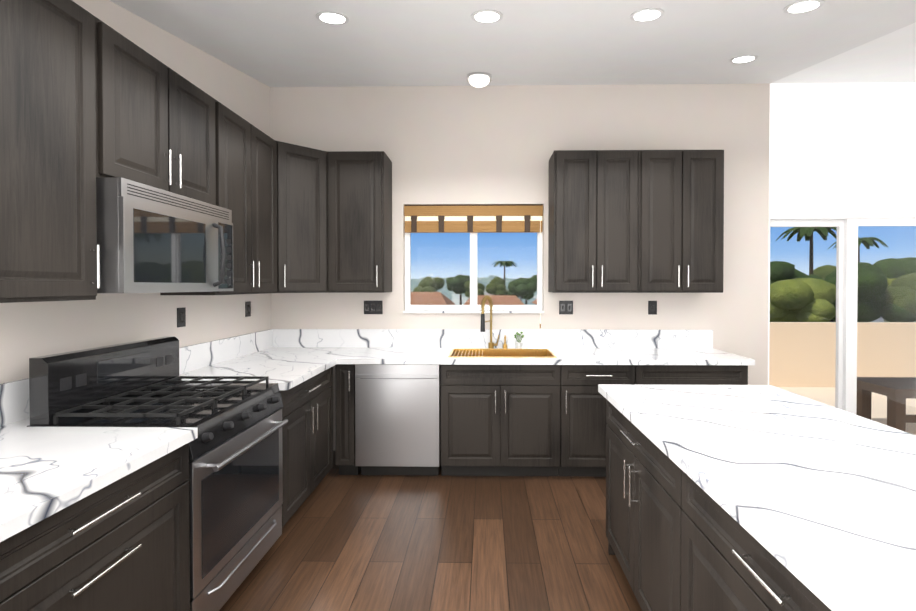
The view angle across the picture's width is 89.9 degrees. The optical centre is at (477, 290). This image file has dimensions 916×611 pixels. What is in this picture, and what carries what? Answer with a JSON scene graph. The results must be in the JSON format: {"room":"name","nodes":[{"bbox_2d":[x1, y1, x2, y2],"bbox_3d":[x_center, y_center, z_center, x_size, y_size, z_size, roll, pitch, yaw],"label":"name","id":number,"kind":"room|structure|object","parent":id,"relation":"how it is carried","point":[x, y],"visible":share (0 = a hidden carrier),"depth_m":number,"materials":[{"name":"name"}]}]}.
{"room":"kitchen","nodes":[
{"label":"kitchen","id":0,"kind":"room"},
{"bbox_2d":[0,0,270,383],"bbox_3d":[-1.946,-0.231,1.211,0.150,3.350,5.960,0,1,1],"label":"wall","id":1,"kind":"structure","parent":0,"point":[28,330],"depth_m":2.57,"materials":[{"name":"beige paint"}]},
{"bbox_2d":[0,0,107,302],"bbox_3d":[-1.695,-0.530,1.518,0.340,1.140,0.651,0,1,1],"label":"upper cabinet","id":2,"kind":"object","parent":1,"relation":"attached to","point":[87,98],"depth_m":1.63,"materials":[{"name":"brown wood"}]},
{"bbox_2d":[104,23,219,206],"bbox_3d":[-1.684,-0.785,2.246,0.340,0.645,0.805,0,1,1],"label":"upper cabinet","id":3,"kind":"object","parent":1,"relation":"attached to","point":[164,130],"depth_m":2.18,"materials":[{"name":"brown wood"}]},
{"bbox_2d":[96,177,232,292],"bbox_3d":[-1.605,-0.226,2.250,0.496,0.467,0.802,0,1,1],"label":"microwave","id":4,"kind":"object","parent":3,"relation":"attached to","point":[150,239],"visible":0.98,"depth_m":2.04,"materials":[{"name":"metal"}]},
{"bbox_2d":[177,307,185,326],"bbox_3d":[-1.840,0.166,2.843,0.009,0.120,0.075,0,1,1],"label":"outlet","id":5,"kind":"object","parent":1,"relation":"attached to","point":[181,317],"visible":1,"depth_m":2.84,"materials":[{"name":"black plastic"}]},
{"bbox_2d":[160,103,279,294],"bbox_3d":[-1.671,-0.546,3.037,0.340,1.140,0.767,0,1,1],"label":"upper cabinet","id":6,"kind":"object","parent":1,"relation":"attached to","point":[249,158],"depth_m":3.02,"materials":[{"name":"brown wood"}]},
{"bbox_2d":[245,301,250,316],"bbox_3d":[-1.827,0.148,3.643,0.009,0.120,0.075,0,1,1],"label":"outlet","id":7,"kind":"object","parent":1,"relation":"attached to","point":[248,309],"visible":1,"depth_m":3.64,"materials":[{"name":"black plastic"}]},
{"bbox_2d":[280,142,327,291],"bbox_3d":[-1.361,-0.551,3.556,0.279,1.108,0.280,0,1,1],"label":"upper cabinet","id":8,"kind":"object","parent":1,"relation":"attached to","point":[303,170],"depth_m":3.55,"materials":[{"name":"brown wood"}]},
{"bbox_2d":[280,292,327,292],"bbox_3d":[-1.525,-0.553,3.725,0.610,1.140,0.611,0,1,1],"label":"upper cabinet","id":9,"kind":"object","parent":1,"relation":"attached to","point":[280,292],"depth_m":3.58,"materials":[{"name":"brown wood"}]},
{"bbox_2d":[219,450,641,610],"bbox_3d":[1.638,1.469,1.171,7.320,0.050,5.960,0,1,1],"label":"floor","id":10,"kind":"structure","parent":0,"point":[360,542],"depth_m":2.52,"materials":[{"name":"brown wood"}]},
{"bbox_2d":[0,443,189,610],"bbox_3d":[-1.489,1.006,1.350,0.759,0.872,0.825,0,1,1],"label":"base cabinet","id":11,"kind":"object","parent":10,"relation":"on","point":[122,544],"visible":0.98,"depth_m":1.38,"materials":[{"name":"brown wood"}]},
{"bbox_2d":[27,336,287,610],"bbox_3d":[-1.383,0.846,2.158,0.707,1.175,0.786,0,1,1],"label":"range","id":12,"kind":"object","parent":10,"relation":"on","point":[235,479],"visible":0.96,"depth_m":2.02,"materials":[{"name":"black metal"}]},
{"bbox_2d":[280,367,332,526],"bbox_3d":[-1.445,0.989,2.987,0.794,0.872,0.854,0,1,1],"label":"base cabinet","id":13,"kind":"object","parent":10,"relation":"on","point":[307,433],"visible":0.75,"depth_m":2.90,"materials":[{"name":"brown wood"}]},
{"bbox_2d":[335,364,360,474],"bbox_3d":[-0.994,0.981,3.715,0.147,0.872,0.644,0,1,1],"label":"base cabinet","id":14,"kind":"object","parent":10,"relation":"on","point":[345,415],"visible":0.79,"depth_m":3.43,"materials":[{"name":"brown wood"}]},
{"bbox_2d":[0,331,339,541],"bbox_3d":[-1.462,0.461,2.070,0.789,0.200,3.939,0,1,1],"label":"countertop","id":15,"kind":"structure","parent":14,"relation":"on","point":[45,472],"depth_m":1.64,"materials":[{"name":"stone"}]},
{"bbox_2d":[355,364,440,474],"bbox_3d":[-0.599,0.982,3.706,0.635,0.870,0.592,0,1,1],"label":"dishwasher","id":16,"kind":"object","parent":10,"relation":"on","point":[397,419],"visible":0.88,"depth_m":3.42,"materials":[{"name":"silver metal"}]},
{"bbox_2d":[544,365,639,476],"bbox_3d":[0.885,0.981,3.702,0.571,0.872,0.609,0,1,1],"label":"base cabinet","id":17,"kind":"object","parent":10,"relation":"on","point":[575,423],"depth_m":3.40,"materials":[{"name":"brown wood"}]},
{"bbox_2d":[606,399,673,610],"bbox_3d":[1.122,0.999,2.001,0.880,0.872,0.966,0,1,1],"label":"base cabinet","id":18,"kind":"object","parent":10,"relation":"on","point":[639,476],"depth_m":1.93,"materials":[{"name":"brown wood"}]},
{"bbox_2d":[640,365,747,384],"bbox_3d":[1.585,0.981,3.691,0.828,0.872,0.609,0,1,1],"label":"base cabinet","id":19,"kind":"object","parent":10,"relation":"on","point":[649,374],"depth_m":3.39,"materials":[{"name":"brown wood"}]},
{"bbox_2d":[260,329,754,364],"bbox_3d":[0.159,0.443,3.694,3.739,0.200,0.639,0,1,1],"label":"countertop","id":20,"kind":"structure","parent":19,"relation":"on","point":[357,346],"depth_m":3.97,"materials":[{"name":"stone"}]},
{"bbox_2d":[480,295,499,348],"bbox_3d":[0.102,0.270,3.878,0.164,0.462,0.198,0,1,1],"label":"faucet","id":21,"kind":"object","parent":20,"relation":"on","point":[491,344],"visible":1,"depth_m":3.91,"materials":[{"name":"gold metal"}]},
{"bbox_2d":[448,348,556,356],"bbox_3d":[0.189,0.616,3.691,0.828,0.234,0.458,0,1,1],"label":"sink","id":22,"kind":"object","parent":20,"relation":"in","point":[472,352],"visible":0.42,"depth_m":3.90,"materials":[{"name":"gold metal"}]},
{"bbox_2d":[503,335,506,348],"bbox_3d":[0.233,0.441,3.923,0.039,0.118,0.101,0,1,1],"label":"soap pump","id":23,"kind":"object","parent":20,"relation":"on","point":[504,345],"visible":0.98,"depth_m":3.94,"materials":[{"name":"gold metal"}]},
{"bbox_2d":[514,332,523,348],"bbox_3d":[0.355,0.428,3.940,0.085,0.143,0.079,0,1,1],"label":"plant","id":24,"kind":"object","parent":20,"relation":"on","point":[519,344],"visible":0.98,"depth_m":3.92,"materials":[{"name":"plant"}]},
{"bbox_2d":[674,463,830,610],"bbox_3d":[1.106,1.009,1.045,0.880,0.872,0.946,0,1,1],"label":"base cabinet","id":25,"kind":"object","parent":10,"relation":"on","point":[678,538],"depth_m":1.27,"materials":[{"name":"brown wood"}]},
{"bbox_2d":[598,384,915,610],"bbox_3d":[1.106,0.551,1.050,0.940,0.040,2.920,0,1,1],"label":"countertop","id":26,"kind":"structure","parent":25,"relation":"on","point":[816,498],"depth_m":1.31,"materials":[{"name":"stone"}]},
{"bbox_2d":[109,0,915,86],"bbox_3d":[1.638,-1.246,1.142,7.320,1.073,5.960,0,1,1],"label":"ceiling","id":27,"kind":"structure","parent":0,"point":[283,43],"depth_m":2.89,"materials":[{"name":"white paint"}]},
{"bbox_2d":[316,11,348,24],"bbox_3d":[-0.800,-1.498,2.519,0.176,0.036,0.174,0,1,1],"label":"recessed light","id":28,"kind":"object","parent":27,"relation":"in","point":[333,17],"visible":1,"depth_m":2.51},
{"bbox_2d":[467,72,491,87],"bbox_3d":[0.009,-1.690,3.674,0.200,0.102,0.200,0,1,1],"label":"dome ceiling light","id":29,"kind":"object","parent":27,"relation":"attached to","point":[478,79],"visible":1,"depth_m":3.62,"materials":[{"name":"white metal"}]},
{"bbox_2d":[471,9,502,22],"bbox_3d":[0.050,-1.498,2.506,0.176,0.036,0.174,0,1,1],"label":"recessed light","id":30,"kind":"object","parent":27,"relation":"in","point":[486,16],"visible":1,"depth_m":2.49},
{"bbox_2d":[630,8,663,21],"bbox_3d":[0.920,-1.498,2.492,0.176,0.036,0.174,0,1,1],"label":"recessed light","id":31,"kind":"object","parent":27,"relation":"in","point":[646,14],"visible":1,"depth_m":2.48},
{"bbox_2d":[729,55,757,62],"bbox_3d":[1.892,-1.649,3.264,0.176,0.036,0.174,0,1,1],"label":"recessed light","id":32,"kind":"object","parent":27,"relation":"in","point":[743,58],"visible":1,"depth_m":3.26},
{"bbox_2d":[783,0,824,13],"bbox_3d":[1.698,-1.481,2.389,0.176,0.036,0.174,0,1,1],"label":"recessed light","id":33,"kind":"object","parent":27,"relation":"in","point":[802,6],"visible":1,"depth_m":2.38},
{"bbox_2d":[270,83,915,449],"bbox_3d":[1.760,-0.262,4.056,7.170,3.350,0.150,0,1,1],"label":"wall","id":34,"kind":"structure","parent":0,"point":[459,145],"depth_m":3.98,"materials":[{"name":"beige paint"}]},
{"bbox_2d":[328,151,391,292],"bbox_3d":[-0.986,-0.554,3.852,0.460,1.140,0.340,0,1,1],"label":"upper cabinet","id":35,"kind":"object","parent":34,"relation":"attached to","point":[359,182],"depth_m":3.68,"materials":[{"name":"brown wood"}]},
{"bbox_2d":[364,301,382,313],"bbox_3d":[-0.921,0.149,4.024,0.165,0.120,0.009,0,1,1],"label":"outlet","id":36,"kind":"object","parent":34,"relation":"attached to","point":[373,307],"visible":1,"depth_m":4.02,"materials":[{"name":"black plastic"}]},
{"bbox_2d":[403,310,543,312],"bbox_3d":[-0.041,0.188,4.039,1.228,0.019,0.099,0,1,1],"label":"window sill","id":37,"kind":"structure","parent":34,"relation":"attached to","point":[472,311],"depth_m":4.00,"materials":[{"name":"stone"}]},
{"bbox_2d":[405,216,542,309],"bbox_3d":[-0.039,-0.289,4.112,1.228,0.934,0.065,0,1,1],"label":"window","id":38,"kind":"structure","parent":34,"relation":"in","point":[473,305],"depth_m":4.09,"materials":[{"name":"white plastic"}]},
{"bbox_2d":[404,204,542,232],"bbox_3d":[-0.040,-0.633,4.043,1.218,0.243,0.067,0,1,1],"label":"window shade","id":39,"kind":"object","parent":38,"relation":"attached to","point":[507,218],"visible":1,"depth_m":4.02,"materials":[{"name":"brown wood"}]},
{"bbox_2d":[540,221,540,327],"bbox_3d":[0.544,-0.138,3.996,0.012,0.936,0.012,0,1,1],"label":"blind cord","id":40,"kind":"object","parent":39,"relation":"hanging from","point":[540,273],"visible":0.96,"depth_m":3.99,"materials":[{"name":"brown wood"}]},
{"bbox_2d":[559,301,572,313],"bbox_3d":[0.769,0.149,3.996,0.120,0.120,0.009,0,1,1],"label":"outlet","id":41,"kind":"object","parent":34,"relation":"attached to","point":[565,307],"visible":1,"depth_m":4.00,"materials":[{"name":"black plastic"}]},
{"bbox_2d":[548,150,643,292],"bbox_3d":[0.949,-0.554,3.820,0.676,1.140,0.340,0,1,1],"label":"upper cabinet","id":42,"kind":"object","parent":34,"relation":"attached to","point":[635,221],"depth_m":3.65,"materials":[{"name":"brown wood"}]},
{"bbox_2d":[648,301,656,314],"bbox_3d":[1.519,0.149,3.984,0.075,0.120,0.009,0,1,1],"label":"outlet","id":43,"kind":"object","parent":34,"relation":"attached to","point":[652,307],"visible":1,"depth_m":3.98,"materials":[{"name":"black plastic"}]},
{"bbox_2d":[640,150,723,292],"bbox_3d":[1.625,-0.554,3.809,0.676,1.140,0.340,0,1,1],"label":"upper cabinet","id":44,"kind":"object","parent":34,"relation":"attached to","point":[682,220],"depth_m":3.64,"materials":[{"name":"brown wood"}]},
{"bbox_2d":[768,216,915,433],"bbox_3d":[3.485,0.384,4.040,1.918,2.059,0.100,0,1,1],"label":"door frame","id":45,"kind":"structure","parent":34,"relation":"attached to","point":[845,376],"depth_m":4.01,"materials":[{"name":"white plastic"}]},
{"label":"outside","id":46,"kind":"structure","parent":0,"visible":0},
{"bbox_2d":[411,275,536,304],"bbox_3d":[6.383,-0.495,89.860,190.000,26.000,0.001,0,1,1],"label":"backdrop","id":47,"kind":"structure","parent":46,"point":[452,296],"depth_m":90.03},
{"bbox_3d":[5.753,4.967,50.970,170.000,0.100,87.900,0,1,1],"label":"ground","id":48,"kind":"structure","parent":46,"visible":0},
{"bbox_2d":[413,276,444,291],"bbox_3d":[-7.472,1.288,69.808,4.803,6.991,4.504,0,1,1],"label":"tree","id":49,"kind":"object","parent":48,"relation":"on","point":[425,285],"depth_m":68.63,"materials":[{"name":"green plant"}]},
{"bbox_2d":[411,292,454,304],"bbox_3d":[-4.587,2.607,33.059,5.500,5.000,6.600,0,1,1],"label":"house","id":50,"kind":"structure","parent":48,"relation":"on","point":[431,298],"depth_m":31.58,"materials":[{"name":"orange"}]},
{"bbox_2d":[446,274,469,304],"bbox_3d":[-3.226,1.042,74.772,4.250,7.350,5.048,0,1,1],"label":"tree","id":51,"kind":"object","parent":48,"relation":"on","point":[455,284],"depth_m":74.11,"materials":[{"name":"green plant"}]},
{"bbox_2d":[464,280,484,297],"bbox_3d":[-0.431,1.736,61.507,2.720,6.236,3.265,0,1,1],"label":"tree","id":52,"kind":"object","parent":48,"relation":"on","point":[480,288],"depth_m":60.47,"materials":[{"name":"green plant"}]},
{"bbox_2d":[464,295,523,304],"bbox_3d":[1.202,2.731,35.467,5.200,4.700,5.600,0,1,1],"label":"house","id":53,"kind":"structure","parent":48,"relation":"on","point":[506,300],"depth_m":34.44,"materials":[{"name":"orange"}]},
{"bbox_2d":[485,277,508,294],"bbox_3d":[3.231,1.270,71.945,4.220,6.867,4.578,0,1,1],"label":"tree","id":54,"kind":"object","parent":48,"relation":"on","point":[493,287],"depth_m":70.27,"materials":[{"name":"green plant"}]},
{"bbox_2d":[492,261,515,284],"bbox_3d":[4.898,-0.493,85.955,5.081,10.093,4.976,0,1,1],"label":"palm tree","id":55,"kind":"object","parent":48,"relation":"on","point":[507,263],"depth_m":85.54,"materials":[{"name":"green plant"}]},
{"bbox_2d":[508,280,536,299],"bbox_3d":[6.127,1.673,63.764,3.940,6.270,4.684,0,1,1],"label":"tree","id":56,"kind":"object","parent":48,"relation":"on","point":[525,290],"depth_m":62.44,"materials":[{"name":"green plant"}]},
{"bbox_2d":[516,275,536,304],"bbox_3d":[8.639,1.036,78.304,5.375,7.333,4.359,0,1,1],"label":"tree","id":57,"kind":"object","parent":48,"relation":"on","point":[533,279],"depth_m":77.04,"materials":[{"name":"green plant"}]},
{"bbox_2d":[770,261,823,283],"bbox_3d":[17.290,1.771,26.561,3.866,6.858,4.977,0,1,1],"label":"tree","id":58,"kind":"object","parent":48,"relation":"on","point":[778,271],"depth_m":25.24,"materials":[{"name":"green plant"}]},
{"bbox_2d":[770,278,835,321],"bbox_3d":[13.446,2.361,19.517,3.654,5.815,3.101,0,1,1],"label":"tree","id":59,"kind":"object","parent":48,"relation":"on","point":[799,303],"depth_m":18.41,"materials":[{"name":"green plant"}]},
{"bbox_2d":[776,227,836,274],"bbox_3d":[28.651,-0.252,39.565,5.081,10.592,4.976,0,1,1],"label":"palm tree","id":60,"kind":"object","parent":48,"relation":"on","point":[807,232],"depth_m":39.35,"materials":[{"name":"green plant"}]},
{"bbox_2d":[813,265,835,278],"bbox_3d":[35.193,1.217,43.723,5.568,7.621,6.642,0,1,1],"label":"tree","id":61,"kind":"object","parent":48,"relation":"on","point":[820,272],"depth_m":43.54,"materials":[{"name":"green plant"}]},
{"bbox_2d":[829,317,883,321],"bbox_3d":[25.725,2.501,33.568,5.100,5.200,4.600,0,1,1],"label":"house","id":62,"kind":"structure","parent":48,"relation":"on","point":[880,319],"depth_m":31.53,"materials":[{"name":"grey"}]},
{"bbox_2d":[828,237,887,261],"bbox_3d":[40.811,-0.356,49.369,5.081,10.592,4.976,0,1,1],"label":"palm tree","id":63,"kind":"object","parent":48,"relation":"on","point":[865,240],"depth_m":48.19,"materials":[{"name":"green plant"}]},
{"bbox_2d":[824,278,895,285],"bbox_3d":[22.346,1.896,26.680,3.862,6.568,4.089,0,1,1],"label":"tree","id":64,"kind":"object","parent":48,"relation":"on","point":[889,281],"depth_m":25.64,"materials":[{"name":"green plant"}]},
{"bbox_2d":[824,262,915,321],"bbox_3d":[16.965,1.988,21.039,4.159,6.560,3.474,0,1,1],"label":"tree","id":65,"kind":"object","parent":48,"relation":"on","point":[874,274],"depth_m":19.80,"materials":[{"name":"green plant"}]},
{"bbox_2d":[873,257,915,278],"bbox_3d":[25.731,1.535,27.573,3.947,7.192,5.164,0,1,1],"label":"tree","id":66,"kind":"object","parent":48,"relation":"on","point":[885,266],"depth_m":26.94,"materials":[{"name":"green plant"}]},
{"bbox_2d":[885,273,915,313],"bbox_3d":[19.438,2.209,20.301,2.997,6.020,2.652,0,1,1],"label":"tree","id":67,"kind":"object","parent":48,"relation":"on","point":[892,298],"depth_m":19.89,"materials":[{"name":"green plant"}]},
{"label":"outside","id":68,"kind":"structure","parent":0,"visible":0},
{"bbox_2d":[778,387,915,434],"bbox_3d":[2.019,1.482,5.590,20.000,0.070,2.890,0,1,1],"label":"patio","id":69,"kind":"structure","parent":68,"point":[815,395],"depth_m":6.01,"materials":[{"name":"concrete"}]},
{"bbox_2d":[769,322,915,386],"bbox_3d":[2.041,0.958,6.930,20.000,0.950,0.200,0,1,1],"label":"wall","id":70,"kind":"structure","parent":69,"relation":"on","point":[798,356],"depth_m":6.78,"materials":[{"name":"beige paint"}]},
{"bbox_2d":[856,377,915,431],"bbox_3d":[4.831,1.206,4.737,1.550,0.500,0.600,0,1,1],"label":"bench","id":71,"kind":"object","parent":69,"relation":"on","point":[864,396],"depth_m":4.62,"materials":[{"name":"brown wood"}]}
]}

